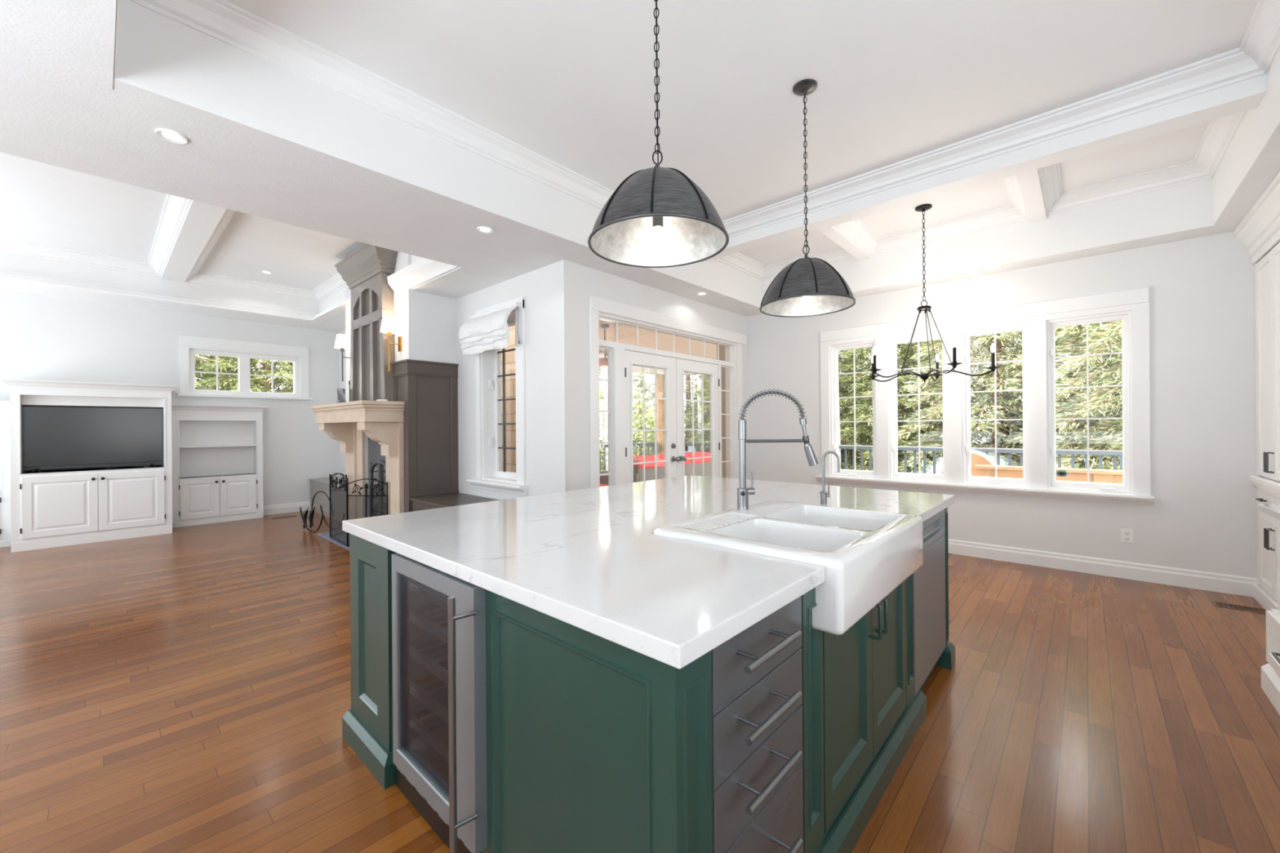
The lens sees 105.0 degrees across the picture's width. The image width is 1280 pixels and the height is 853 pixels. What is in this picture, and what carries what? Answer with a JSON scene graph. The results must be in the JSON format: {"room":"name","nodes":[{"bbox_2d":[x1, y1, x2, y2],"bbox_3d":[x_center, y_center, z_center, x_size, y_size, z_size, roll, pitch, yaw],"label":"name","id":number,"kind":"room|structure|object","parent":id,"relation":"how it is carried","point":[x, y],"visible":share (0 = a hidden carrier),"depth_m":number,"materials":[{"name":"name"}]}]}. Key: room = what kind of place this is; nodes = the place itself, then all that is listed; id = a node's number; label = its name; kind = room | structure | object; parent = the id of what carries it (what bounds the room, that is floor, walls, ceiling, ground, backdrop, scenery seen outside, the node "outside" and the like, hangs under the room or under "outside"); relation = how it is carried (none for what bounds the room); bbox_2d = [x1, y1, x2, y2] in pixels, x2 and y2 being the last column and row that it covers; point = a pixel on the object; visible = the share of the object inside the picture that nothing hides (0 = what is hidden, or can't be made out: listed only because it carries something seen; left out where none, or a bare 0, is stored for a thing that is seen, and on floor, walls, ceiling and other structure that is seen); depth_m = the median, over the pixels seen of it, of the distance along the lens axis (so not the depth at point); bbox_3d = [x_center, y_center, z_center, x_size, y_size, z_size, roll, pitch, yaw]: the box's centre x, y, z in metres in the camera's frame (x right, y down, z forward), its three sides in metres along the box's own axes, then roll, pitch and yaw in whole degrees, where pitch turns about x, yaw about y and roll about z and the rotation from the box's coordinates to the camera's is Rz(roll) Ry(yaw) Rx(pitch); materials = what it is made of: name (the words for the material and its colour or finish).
{"room":"kitchen","nodes":[
{"label":"kitchen","id":0,"kind":"room"},
{"bbox_2d":[0,290,340,506],"bbox_3d":[-7.177,-0.399,5.904,0.160,3.500,6.296,0,0,42],"label":"wall","id":1,"kind":"structure","parent":0,"point":[43,338],"depth_m":6.60,"materials":[{"name":"paint"}]},
{"bbox_2d":[188,348,244,395],"bbox_3d":[-6.100,-0.771,7.085,0.090,0.630,0.615,0,0,42],"label":"window","id":2,"kind":"structure","parent":1,"relation":"in","point":[241,356],"depth_m":7.07,"materials":[{"name":"paint"}]},
{"bbox_2d":[179,334,309,397],"bbox_3d":[-5.799,-0.859,7.287,0.026,0.800,1.510,0,0,42],"label":"trim","id":3,"kind":"structure","parent":1,"relation":"attached to","point":[186,342],"depth_m":7.17,"materials":[{"name":"paint"}]},
{"bbox_2d":[177,393,311,399],"bbox_3d":[-5.780,-0.439,7.279,0.060,0.040,1.570,0,0,42],"label":"trim","id":4,"kind":"structure","parent":1,"relation":"attached to","point":[178,394],"depth_m":7.19,"materials":[{"name":"paint"}]},
{"bbox_2d":[244,353,299,396],"bbox_3d":[-5.663,-0.774,7.566,0.090,0.630,0.685,0,0,42],"label":"window","id":5,"kind":"structure","parent":1,"relation":"in","point":[295,361],"depth_m":7.55,"materials":[{"name":"paint"}]},
{"bbox_2d":[263,501,310,515],"bbox_3d":[-5.484,1.269,7.623,0.018,0.140,0.700,0,0,42],"label":"baseboard","id":6,"kind":"structure","parent":1,"relation":"attached to","point":[293,507],"depth_m":7.61,"materials":[{"name":"paint"}]},
{"bbox_2d":[0,151,364,332],"bbox_3d":[-5.259,-1.853,4.153,5.050,0.560,6.296,0,0,42],"label":"ceiling","id":7,"kind":"structure","parent":0,"point":[41,202],"depth_m":5.38,"materials":[{"name":"paint"}]},
{"bbox_2d":[0,194,191,277],"bbox_3d":[-5.698,-1.944,3.224,4.450,0.130,3.930,0,0,42],"label":"trim","id":8,"kind":"structure","parent":7,"relation":"attached to","point":[175,208],"depth_m":5.43,"materials":[{"name":"paint"}]},
{"bbox_2d":[160,200,226,282],"bbox_3d":[-4.303,-1.944,4.760,4.450,0.150,0.220,0,0,42],"label":"ceiling beam","id":9,"kind":"structure","parent":7,"relation":"attached to","point":[201,220],"depth_m":4.89,"materials":[{"name":"paint"}]},
{"bbox_2d":[345,251,457,511],"bbox_3d":[-2.947,-0.379,5.960,1.947,3.400,0.526,0,0,42],"label":"wall","id":10,"kind":"structure","parent":0,"point":[426,322],"depth_m":5.29,"materials":[{"name":"paint"}]},
{"bbox_2d":[0,269,351,323],"bbox_3d":[-6.092,-1.624,4.610,2.000,0.125,5.850,0,0,42],"label":"trim","id":11,"kind":"structure","parent":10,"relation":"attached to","point":[7,276],"depth_m":6.11,"materials":[{"name":"paint"}]},
{"bbox_2d":[185,208,345,302],"bbox_3d":[-3.725,-1.958,5.396,4.450,0.130,1.500,0,0,42],"label":"trim","id":12,"kind":"structure","parent":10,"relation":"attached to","point":[336,282],"depth_m":6.68,"materials":[{"name":"paint"}]},
{"bbox_2d":[310,400,404,515],"bbox_3d":[-3.145,0.533,5.703,1.770,1.578,0.730,0,0,42],"label":"fireplace mantel","id":13,"kind":"object","parent":10,"relation":"attached to","point":[348,423],"visible":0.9,"depth_m":5.22,"materials":[{"name":"stone"}]},
{"bbox_2d":[310,400,404,413],"bbox_3d":[-3.251,-0.206,5.592,1.770,0.098,0.430,0,0,42],"label":"shelf","id":14,"kind":"object","parent":13,"relation":"attached to","point":[361,406],"depth_m":5.09,"materials":[{"name":"stone"}]},
{"bbox_2d":[334,243,398,401],"bbox_3d":[-3.126,-1.102,5.590,1.237,1.692,0.256,0,0,42],"label":"hood","id":15,"kind":"object","parent":13,"relation":"on","point":[366,270],"visible":0.88,"depth_m":5.50,"materials":[{"name":"grey paint"}]},
{"bbox_2d":[368,437,386,495],"bbox_3d":[-2.896,0.686,5.861,0.775,1.270,0.442,0,0,42],"label":"fireplace insert","id":16,"kind":"object","parent":10,"relation":"in","point":[376,462],"visible":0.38,"depth_m":5.79,"materials":[{"name":"metal"}]},
{"bbox_2d":[380,315,401,372],"bbox_3d":[-2.627,-0.864,5.176,0.170,0.585,0.200,0,0,42],"label":"wall sconce","id":17,"kind":"object","parent":10,"relation":"attached to","point":[388,325],"visible":1,"depth_m":5.14,"materials":[{"name":"fabric"}]},
{"bbox_2d":[386,257,460,294],"bbox_3d":[-2.163,-1.525,4.852,1.410,0.180,0.110,0,0,42],"label":"trim","id":18,"kind":"structure","parent":10,"relation":"attached to","point":[424,270],"depth_m":4.87,"materials":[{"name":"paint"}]},
{"bbox_2d":[391,359,458,512],"bbox_3d":[-2.348,0.301,5.393,0.389,1.992,0.568,0,0,42],"label":"cabinet","id":19,"kind":"object","parent":10,"relation":"attached to","point":[428,390],"visible":0.92,"depth_m":5.26,"materials":[{"name":"brown paint"}]},
{"bbox_2d":[339,263,553,499],"bbox_3d":[-2.878,-0.429,6.401,5.897,3.500,0.220,0,0,42],"label":"wall","id":20,"kind":"structure","parent":0,"point":[535,286],"depth_m":4.58,"materials":[{"name":"paint"}]},
{"bbox_2d":[466,478,527,495],"bbox_3d":[-1.447,0.599,4.898,0.985,0.092,0.090,0,0,42],"label":"trim","id":21,"kind":"structure","parent":20,"relation":"attached to","point":[508,487],"depth_m":4.83,"materials":[{"name":"paint"}]},
{"bbox_2d":[481,311,515,484],"bbox_3d":[-1.346,-0.278,5.007,0.663,1.665,0.206,0,0,42],"label":"window","id":22,"kind":"structure","parent":20,"relation":"in","point":[491,375],"depth_m":5.18,"materials":[{"name":"paint"}]},
{"bbox_2d":[458,302,520,355],"bbox_3d":[-1.497,-0.948,4.844,0.880,0.433,0.177,0,0,42],"label":"roman shade","id":23,"kind":"object","parent":22,"relation":"attached to","point":[489,330],"visible":1,"depth_m":4.76,"materials":[{"name":"white fabric"}]},
{"bbox_2d":[475,296,525,484],"bbox_3d":[-1.409,-0.332,4.903,0.865,1.775,0.024,0,0,42],"label":"trim","id":24,"kind":"structure","parent":20,"relation":"attached to","point":[519,348],"depth_m":4.66,"materials":[{"name":"paint"}]},
{"bbox_2d":[624,350,679,483],"bbox_3d":[0.143,0.270,5.093,0.126,2.042,0.822,0,0,42],"label":"door","id":25,"kind":"structure","parent":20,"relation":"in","point":[668,364],"depth_m":5.16,"materials":[{"name":"paint"}]},
{"bbox_2d":[589,294,746,488],"bbox_3d":[0.427,0.052,5.505,0.176,2.490,2.745,0,0,42],"label":"door frame","id":26,"kind":"structure","parent":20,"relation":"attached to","point":[615,380],"depth_m":4.81,"materials":[{"name":"paint"}]},
{"bbox_2d":[675,358,719,477],"bbox_3d":[0.706,0.266,5.714,0.126,2.042,0.842,0,0,42],"label":"door","id":27,"kind":"structure","parent":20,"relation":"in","point":[682,366],"depth_m":5.74,"materials":[{"name":"paint"}]},
{"bbox_2d":[0,510,1279,852],"bbox_3d":[-2.050,1.375,3.458,11.100,0.120,9.550,0,0,42],"label":"floor","id":28,"kind":"structure","parent":0,"point":[187,689],"depth_m":2.24,"materials":[{"name":"brown wood"}]},
{"bbox_2d":[0,400,10,547],"bbox_3d":[-7.476,0.536,5.226,0.280,1.635,1.140,0,0,42],"label":"bookcase","id":29,"kind":"object","parent":28,"relation":"on","point":[5,444],"visible":0.64,"depth_m":5.51,"materials":[{"name":"white paint"}]},
{"bbox_2d":[0,377,179,552],"bbox_3d":[-6.529,0.419,5.912,0.740,1.855,1.392,0,0,42],"label":"media cabinet","id":30,"kind":"object","parent":28,"relation":"on","point":[51,508],"visible":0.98,"depth_m":5.65,"materials":[{"name":"white paint"}]},
{"bbox_2d":[22,405,163,473],"bbox_3d":[-6.408,0.140,5.805,0.106,0.743,1.131,0,0,42],"label":"television","id":31,"kind":"object","parent":30,"relation":"in","point":[53,437],"visible":0.91,"depth_m":5.76,"materials":[{"name":"black plastic"}]},
{"bbox_2d":[171,404,269,528],"bbox_3d":[-5.940,0.525,6.917,0.280,1.635,1.130,0,0,42],"label":"bookcase","id":32,"kind":"object","parent":28,"relation":"on","point":[217,451],"visible":0.88,"depth_m":6.92,"materials":[{"name":"white paint"}]},
{"bbox_2d":[299,490,329,533],"bbox_3d":[-4.005,1.063,6.173,0.972,0.501,0.253,0,0,42],"label":"log holder","id":33,"kind":"object","parent":28,"relation":"on","point":[304,517],"visible":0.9,"depth_m":6.29,"materials":[{"name":"black metal"}]},
{"bbox_2d":[308,476,345,517],"bbox_3d":[-4.383,1.079,7.321,2.015,0.505,0.456,0,0,42],"label":"window bench","id":34,"kind":"object","parent":28,"relation":"on","point":[322,484],"visible":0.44,"depth_m":7.53,"materials":[{"name":"grey paint"}]},
{"bbox_2d":[316,532,350,550],"bbox_3d":[-3.212,1.317,5.563,1.750,0.012,0.325,0,0,42],"label":"hearth","id":35,"kind":"object","parent":28,"relation":"on","point":[326,535],"visible":0.24,"depth_m":5.73,"materials":[{"name":"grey stone"}]},
{"bbox_2d":[329,472,387,546],"bbox_3d":[-3.307,0.920,5.648,1.316,0.783,0.291,0,0,42],"label":"fire screen","id":36,"kind":"object","parent":35,"relation":"on","point":[344,506],"visible":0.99,"depth_m":5.37,"materials":[{"name":"black metal"}]},
{"bbox_2d":[342,533,396,789],"bbox_3d":[-0.277,0.867,2.817,0.459,0.871,2.421,0,0,42],"label":"base cabinet","id":37,"kind":"object","parent":28,"relation":"on","point":[367,726],"visible":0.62,"depth_m":1.93,"materials":[{"name":"green paint"}]},
{"bbox_2d":[342,475,955,669],"bbox_3d":[0.235,0.405,2.370,1.783,0.042,2.455,0,0,42],"label":"countertop","id":38,"kind":"structure","parent":37,"relation":"on","point":[591,560],"depth_m":1.48,"materials":[{"name":"white stone"}]},
{"bbox_2d":[737,388,818,510],"bbox_3d":[0.608,0.098,2.168,0.364,0.528,0.055,0,0,-5],"label":"kitchen faucet","id":39,"kind":"object","parent":38,"relation":"on","point":[743,492],"visible":1,"depth_m":2.15,"materials":[{"name":"silver metal"}]},
{"bbox_2d":[653,500,923,635],"bbox_3d":[0.594,0.466,1.879,0.678,0.209,0.900,0,0,42],"label":"farmhouse sink","id":40,"kind":"object","parent":38,"relation":"in","point":[865,555],"visible":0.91,"depth_m":1.71,"materials":[{"name":"white ceramic"}]},
{"bbox_2d":[819,450,839,504],"bbox_3d":[0.927,0.249,2.399,0.094,0.260,0.036,0,0,15],"label":"filter faucet","id":41,"kind":"object","parent":38,"relation":"on","point":[824,495],"visible":1,"depth_m":2.40,"materials":[{"name":"silver metal"}]},
{"bbox_2d":[391,552,487,852],"bbox_3d":[-0.499,0.862,1.732,0.663,0.853,0.674,0,0,42],"label":"wine fridge","id":42,"kind":"object","parent":28,"relation":"on","point":[439,695],"visible":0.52,"depth_m":1.57,"materials":[{"name":"silver metal"}]},
{"bbox_2d":[408,603,448,644],"bbox_3d":[-0.489,0.681,1.789,0.580,0.028,0.495,0,0,42],"label":"shelf","id":43,"kind":"object","parent":42,"relation":"attached to","point":[417,611],"depth_m":1.73,"materials":[{"name":"wood"}]},
{"bbox_2d":[408,578,448,609],"bbox_3d":[-0.489,0.572,1.789,0.580,0.028,0.495,0,0,42],"label":"shelf","id":44,"kind":"object","parent":42,"relation":"attached to","point":[417,588],"depth_m":1.67,"materials":[{"name":"wood"}]},
{"bbox_2d":[409,636,448,684],"bbox_3d":[-0.488,0.811,1.789,0.580,0.028,0.495,0,0,42],"label":"shelf","id":45,"kind":"object","parent":42,"relation":"attached to","point":[419,646],"depth_m":1.74,"materials":[{"name":"wood"}]},
{"bbox_2d":[409,672,448,724],"bbox_3d":[-0.487,0.942,1.789,0.580,0.028,0.495,0,0,42],"label":"shelf","id":46,"kind":"object","parent":42,"relation":"attached to","point":[419,682],"depth_m":1.73,"materials":[{"name":"wood"}]},
{"bbox_2d":[409,698,448,763],"bbox_3d":[-0.486,1.062,1.789,0.580,0.028,0.495,0,0,42],"label":"shelf","id":47,"kind":"object","parent":42,"relation":"attached to","point":[417,710],"depth_m":1.72,"materials":[{"name":"wood"}]},
{"bbox_2d":[409,492,500,511],"bbox_3d":[-1.751,1.024,4.877,1.261,0.577,0.536,0,0,42],"label":"window bench","id":48,"kind":"object","parent":28,"relation":"on","point":[429,502],"visible":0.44,"depth_m":4.96,"materials":[{"name":"brown paint"}]},
{"bbox_2d":[481,589,712,852],"bbox_3d":[-0.147,0.866,1.159,0.716,0.871,0.142,0,0,42],"label":"panel","id":49,"kind":"object","parent":28,"relation":"on","point":[595,744],"visible":0.81,"depth_m":1.08,"materials":[{"name":"green paint"}]},
{"bbox_2d":[711,595,803,852],"bbox_3d":[0.079,0.865,1.340,0.706,0.870,0.422,0,0,42],"label":"drawers","id":50,"kind":"object","parent":28,"relation":"on","point":[757,764],"visible":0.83,"depth_m":1.11,"materials":[{"name":"grey metal"}]},
{"bbox_2d":[800,572,927,852],"bbox_3d":[0.628,0.860,1.963,0.682,0.871,1.230,0,0,42],"label":"base cabinet","id":51,"kind":"object","parent":28,"relation":"on","point":[862,712],"visible":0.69,"depth_m":1.60,"materials":[{"name":"green paint"}]},
{"bbox_2d":[914,508,946,695],"bbox_3d":[1.201,0.847,2.589,0.589,0.848,0.644,0,0,42],"label":"dishwasher","id":52,"kind":"object","parent":28,"relation":"on","point":[930,638],"visible":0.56,"depth_m":2.38,"materials":[{"name":"silver metal"}]},
{"bbox_2d":[937,506,955,670],"bbox_3d":[1.178,0.856,3.093,1.356,0.871,0.112,0,0,42],"label":"base cabinet","id":53,"kind":"object","parent":28,"relation":"on","point":[947,659],"visible":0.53,"depth_m":2.64,"materials":[{"name":"green paint"}]},
{"bbox_2d":[1233,171,1279,610],"bbox_3d":[4.126,-0.100,2.851,0.613,2.741,1.770,0,0,42],"label":"hutch","id":54,"kind":"object","parent":28,"relation":"on","point":[1259,231],"visible":0.88,"depth_m":3.40,"materials":[{"name":"white paint"}]},
{"bbox_2d":[1258,503,1279,715],"bbox_3d":[1.882,0.837,0.545,0.835,0.900,4.330,0,0,42],"label":"base cabinet","id":55,"kind":"object","parent":28,"relation":"on","point":[1270,672],"visible":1,"depth_m":2.31,"materials":[{"name":"white paint"}]},
{"bbox_2d":[1258,503,1279,519],"bbox_3d":[1.887,0.403,0.538,0.815,0.032,4.330,0,0,42],"label":"countertop","id":56,"kind":"structure","parent":55,"relation":"on","point":[1273,510],"depth_m":2.28,"materials":[{"name":"white stone"}]},
{"bbox_2d":[0,0,1279,316],"bbox_3d":[-0.597,-1.816,1.997,6.950,0.760,9.372,0,0,42],"label":"ceiling","id":57,"kind":"structure","parent":0,"point":[48,116],"depth_m":2.75,"materials":[{"name":"paint"}]},
{"bbox_2d":[155,128,187,143],"bbox_3d":[-2.295,-1.422,2.407,0.116,0.010,0.116,0,0,42],"label":"recessed light","id":58,"kind":"object","parent":57,"relation":"in","point":[167,135],"visible":1,"depth_m":2.40,"materials":[{"name":"white plastic"}]},
{"bbox_2d":[551,259,747,493],"bbox_3d":[0.324,-0.452,5.422,0.160,3.500,3.076,0,0,42],"label":"wall","id":59,"kind":"structure","parent":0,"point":[573,283],"depth_m":4.36,"materials":[{"name":"paint"}]},
{"bbox_2d":[598,320,716,359],"bbox_3d":[0.308,-1.522,8.525,4.010,0.080,5.550,0,0,42],"label":"ceiling","id":60,"kind":"structure","parent":0,"point":[627,335],"depth_m":8.49,"materials":[{"name":"brown wood"}]},
{"bbox_2d":[226,0,1258,265],"bbox_3d":[0.987,-1.987,2.772,4.255,0.120,5.950,0,0,42],"label":"ceiling","id":61,"kind":"structure","parent":0,"point":[570,82],"depth_m":2.66,"materials":[{"name":"paint"}]},
{"bbox_2d":[587,0,728,267],"bbox_3d":[0.062,-1.295,1.819,0.518,1.250,0.518,0,0,-19],"label":"pendant lamp","id":62,"kind":"object","parent":61,"relation":"hanging from","point":[657,216],"visible":1,"depth_m":1.82,"materials":[{"name":"grey metal"}]},
{"bbox_2d":[115,0,1279,307],"bbox_3d":[1.023,-1.688,2.809,3.655,0.478,5.450,0,0,42],"label":"ceiling beam","id":63,"kind":"structure","parent":61,"relation":"attached to","point":[157,54],"depth_m":3.04,"materials":[{"name":"paint"}]},
{"bbox_2d":[128,0,1279,237],"bbox_3d":[0.531,-1.859,2.268,3.639,0.130,3.990,0,0,42],"label":"trim","id":64,"kind":"structure","parent":61,"relation":"attached to","point":[223,20],"depth_m":2.84,"materials":[{"name":"paint"}]},
{"bbox_2d":[714,247,857,279],"bbox_3d":[1.502,-1.866,5.184,1.157,0.130,1.272,0,0,42],"label":"trim","id":65,"kind":"structure","parent":61,"relation":"attached to","point":[743,263],"depth_m":5.57,"materials":[{"name":"paint"}]},
{"bbox_2d":[759,78,856,317],"bbox_3d":[0.940,-1.301,2.785,0.518,1.250,0.518,0,0,13],"label":"pendant lamp","id":66,"kind":"object","parent":61,"relation":"hanging from","point":[808,286],"visible":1,"depth_m":2.72,"materials":[{"name":"grey metal"}]},
{"bbox_2d":[817,225,871,260],"bbox_3d":[1.974,-1.854,4.755,0.120,0.160,1.272,0,0,42],"label":"trim","id":67,"kind":"structure","parent":61,"relation":"attached to","point":[833,233],"depth_m":4.74,"materials":[{"name":"paint"}]},
{"bbox_2d":[834,175,1027,255],"bbox_3d":[2.502,-1.873,4.276,1.305,0.130,1.272,0,0,42],"label":"trim","id":68,"kind":"structure","parent":61,"relation":"attached to","point":[857,231],"depth_m":4.64,"materials":[{"name":"paint"}]},
{"bbox_2d":[867,204,1000,382],"bbox_3d":[2.462,-1.165,4.326,1.008,1.543,1.054,0,0,-12],"label":"chandelier","id":69,"kind":"object","parent":61,"relation":"hanging from","point":[924,375],"visible":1,"depth_m":4.29,"materials":[{"name":"black metal"}]},
{"bbox_2d":[700,73,1266,262],"bbox_3d":[1.933,-1.824,3.812,3.655,0.220,0.180,0,0,42],"label":"trim","id":70,"kind":"structure","parent":61,"relation":"attached to","point":[1248,94],"depth_m":3.18,"materials":[{"name":"paint"}]},
{"bbox_2d":[1015,168,1046,222],"bbox_3d":[3.029,-1.862,3.796,0.120,0.160,1.272,0,0,42],"label":"trim","id":71,"kind":"structure","parent":61,"relation":"attached to","point":[1028,182],"depth_m":3.77,"materials":[{"name":"paint"}]},
{"bbox_2d":[1038,110,1247,215],"bbox_3d":[3.420,-1.879,3.441,0.937,0.130,1.272,0,0,42],"label":"trim","id":72,"kind":"structure","parent":61,"relation":"attached to","point":[1219,134],"depth_m":3.72,"materials":[{"name":"paint"}]},
{"bbox_2d":[746,231,1257,578],"bbox_3d":[3.258,-0.473,4.895,5.253,3.500,0.251,0,0,42],"label":"wall","id":73,"kind":"structure","parent":0,"point":[1202,516],"depth_m":4.19,"materials":[{"name":"paint"}]},
{"bbox_2d":[829,340,875,478],"bbox_3d":[2.473,-0.188,5.654,0.509,1.530,0.165,0,0,42],"label":"window","id":74,"kind":"structure","parent":73,"relation":"attached to","point":[834,349],"depth_m":5.72,"materials":[{"name":"paint"}]},
{"bbox_2d":[888,332,947,483],"bbox_3d":[2.962,-0.191,5.211,0.551,1.530,0.165,0,0,42],"label":"window","id":75,"kind":"structure","parent":73,"relation":"attached to","point":[895,474],"depth_m":5.22,"materials":[{"name":"paint"}]},
{"bbox_2d":[961,322,1030,488],"bbox_3d":[3.451,-0.195,4.766,0.530,1.530,0.165,0,0,42],"label":"window","id":76,"kind":"structure","parent":73,"relation":"attached to","point":[967,478],"depth_m":4.75,"materials":[{"name":"paint"}]},
{"bbox_2d":[1046,311,1133,494],"bbox_3d":[3.941,-0.198,4.322,0.549,1.530,0.165,0,0,42],"label":"window","id":77,"kind":"structure","parent":73,"relation":"attached to","point":[1126,317],"depth_m":4.28,"materials":[{"name":"paint"}]},
{"bbox_2d":[948,538,1257,597],"bbox_3d":[3.160,1.207,4.900,4.723,0.140,0.052,0,0,42],"label":"baseboard","id":78,"kind":"structure","parent":73,"relation":"attached to","point":[1203,580],"depth_m":4.15,"materials":[{"name":"paint"}]},
{"label":"outside","id":79,"kind":"structure","parent":0,"visible":0},
{"bbox_3d":[4.719,2.291,12.615,70.000,0.150,65.000,0,0,42],"label":"ground","id":80,"kind":"structure","parent":79,"visible":0},
{"bbox_2d":[195,355,293,393],"bbox_3d":[-8.650,-1.010,11.372,4.354,7.130,4.572,0,0,29],"label":"spruce tree","id":81,"kind":"object","parent":80,"relation":"on","point":[266,370],"visible":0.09,"depth_m":10.63,"materials":[{"name":"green plant"}]},
{"bbox_2d":[599,369,639,471],"bbox_3d":[-0.724,-1.794,11.508,2.786,8.103,1.570,0,0,-9],"label":"birch tree","id":82,"kind":"object","parent":80,"relation":"on","point":[605,427],"visible":0.08,"depth_m":11.44,"materials":[{"name":"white plant"}]},
{"bbox_2d":[599,382,654,472],"bbox_3d":[-0.640,0.515,13.546,2.734,3.570,3.014,0,0,26],"label":"leafy shrub","id":83,"kind":"object","parent":80,"relation":"on","point":[602,391],"visible":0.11,"depth_m":13.25,"materials":[{"name":"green plant"}]},
{"bbox_2d":[599,368,654,473],"bbox_3d":[-1.390,-1.307,17.455,4.845,8.601,5.115,0,0,29],"label":"spruce tree","id":84,"kind":"object","parent":80,"relation":"on","point":[634,377],"visible":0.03,"depth_m":16.99,"materials":[{"name":"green plant"}]},
{"bbox_2d":[632,373,710,453],"bbox_3d":[1.729,-1.330,18.254,5.115,8.601,4.845,0,0,37],"label":"spruce tree","id":85,"kind":"object","parent":80,"relation":"on","point":[687,394],"visible":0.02,"depth_m":17.52,"materials":[{"name":"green plant"}]},
{"bbox_2d":[684,373,710,452],"bbox_3d":[2.939,-1.093,15.677,4.354,7.130,4.572,0,0,37],"label":"spruce tree","id":86,"kind":"object","parent":80,"relation":"on","point":[706,390],"visible":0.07,"depth_m":15.44,"materials":[{"name":"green plant"}]},
{"bbox_2d":[838,349,872,470],"bbox_3d":[4.326,-1.348,13.543,4.845,8.601,5.115,0,0,-9],"label":"spruce tree","id":87,"kind":"object","parent":80,"relation":"on","point":[840,357],"visible":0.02,"depth_m":12.73,"materials":[{"name":"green plant"}]},
{"bbox_2d":[838,342,982,472],"bbox_3d":[6.377,-1.117,12.324,4.354,7.130,4.572,0,0,-2],"label":"spruce tree","id":88,"kind":"object","parent":80,"relation":"on","point":[863,352],"visible":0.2,"depth_m":12.01,"materials":[{"name":"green plant"}]},
{"bbox_2d":[897,332,1022,470],"bbox_3d":[8.655,-1.379,13.811,4.845,8.601,5.115,0,0,-24],"label":"spruce tree","id":89,"kind":"object","parent":80,"relation":"on","point":[1003,342],"visible":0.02,"depth_m":12.81,"materials":[{"name":"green plant"}]},
{"bbox_2d":[897,327,1121,473],"bbox_3d":[7.640,-1.372,10.414,4.845,8.601,5.115,0,0,6],"label":"spruce tree","id":90,"kind":"object","parent":80,"relation":"on","point":[932,412],"visible":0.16,"depth_m":10.07,"materials":[{"name":"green plant"}]},
{"bbox_2d":[970,320,1122,466],"bbox_3d":[9.794,-1.142,11.047,4.572,7.130,4.354,0,0,-24],"label":"spruce tree","id":91,"kind":"object","parent":80,"relation":"on","point":[1118,362],"visible":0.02,"depth_m":11.06,"materials":[{"name":"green plant"}]},
{"bbox_2d":[1003,320,1122,470],"bbox_3d":[8.670,-1.379,8.127,4.845,8.601,5.115,0,0,6],"label":"spruce tree","id":92,"kind":"object","parent":80,"relation":"on","point":[1104,330],"visible":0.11,"depth_m":8.04,"materials":[{"name":"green plant"}]},
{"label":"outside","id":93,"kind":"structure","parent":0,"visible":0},
{"bbox_3d":[3.071,1.418,5.899,11.800,0.160,5.350,0,0,42],"label":"floor","id":94,"kind":"structure","parent":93,"visible":0},
{"bbox_2d":[601,451,710,482],"bbox_3d":[0.393,0.922,8.807,0.830,0.870,2.200,0,0,42],"label":"wicker sofa","id":95,"kind":"object","parent":94,"relation":"on","point":[649,467],"visible":0.3,"depth_m":8.19,"materials":[{"name":"wicker"}]},
{"bbox_2d":[633,455,664,470],"bbox_3d":[0.087,0.594,8.138,0.380,0.210,0.680,0,0,42],"label":"cushion","id":96,"kind":"object","parent":95,"relation":"on","point":[660,465],"depth_m":7.96,"materials":[{"name":"fabric"}]},
{"bbox_2d":[657,453,689,464],"bbox_3d":[0.551,0.591,8.649,0.380,0.210,0.680,0,0,42],"label":"cushion","id":97,"kind":"object","parent":95,"relation":"on","point":[687,462],"depth_m":8.69,"materials":[{"name":"fabric"}]},
{"bbox_2d":[684,451,710,463],"bbox_3d":[1.014,0.588,9.160,0.380,0.210,0.680,0,0,42],"label":"cushion","id":98,"kind":"object","parent":95,"relation":"on","point":[697,454],"depth_m":9.01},
{"bbox_2d":[656,373,664,454],"bbox_3d":[0.513,0.076,11.422,0.240,2.560,0.240,0,0,42],"label":"porch post","id":99,"kind":"object","parent":94,"relation":"on","point":[660,378],"visible":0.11,"depth_m":11.33,"materials":[{"name":"brown wood"}]},
{"bbox_2d":[716,344,725,477],"bbox_3d":[1.226,-0.069,6.657,0.155,2.840,0.405,0,0,42],"label":"column","id":100,"kind":"structure","parent":94,"relation":"on","point":[722,348],"depth_m":6.50,"materials":[{"name":"beige paint"}]},
{"bbox_2d":[684,442,1122,474],"bbox_3d":[4.851,0.830,7.555,11.216,0.990,0.100,0,0,42],"label":"deck railing","id":101,"kind":"object","parent":94,"relation":"on","point":[1059,453],"visible":0.16,"depth_m":7.32,"materials":[{"name":"wood"}]},
{"bbox_2d":[937,449,997,475],"bbox_3d":[4.371,0.810,6.472,0.696,1.038,0.508,0,0,42],"label":"garden chair","id":102,"kind":"object","parent":94,"relation":"on","point":[977,457],"visible":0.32,"depth_m":6.23,"materials":[{"name":"brown wood"}]},
{"bbox_2d":[974,464,1123,484],"bbox_3d":[4.971,0.894,5.501,1.955,0.860,0.580,0,0,42],"label":"bench","id":103,"kind":"object","parent":94,"relation":"on","point":[1104,476],"visible":0.27,"depth_m":5.39,"materials":[{"name":"brown wood"}]},
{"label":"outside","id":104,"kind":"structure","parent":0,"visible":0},
{"bbox_2d":[500,325,515,472],"bbox_3d":[-2.080,0.115,6.745,2.650,4.400,0.290,0,0,42],"label":"stone wall","id":105,"kind":"structure","parent":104,"point":[510,381],"depth_m":6.13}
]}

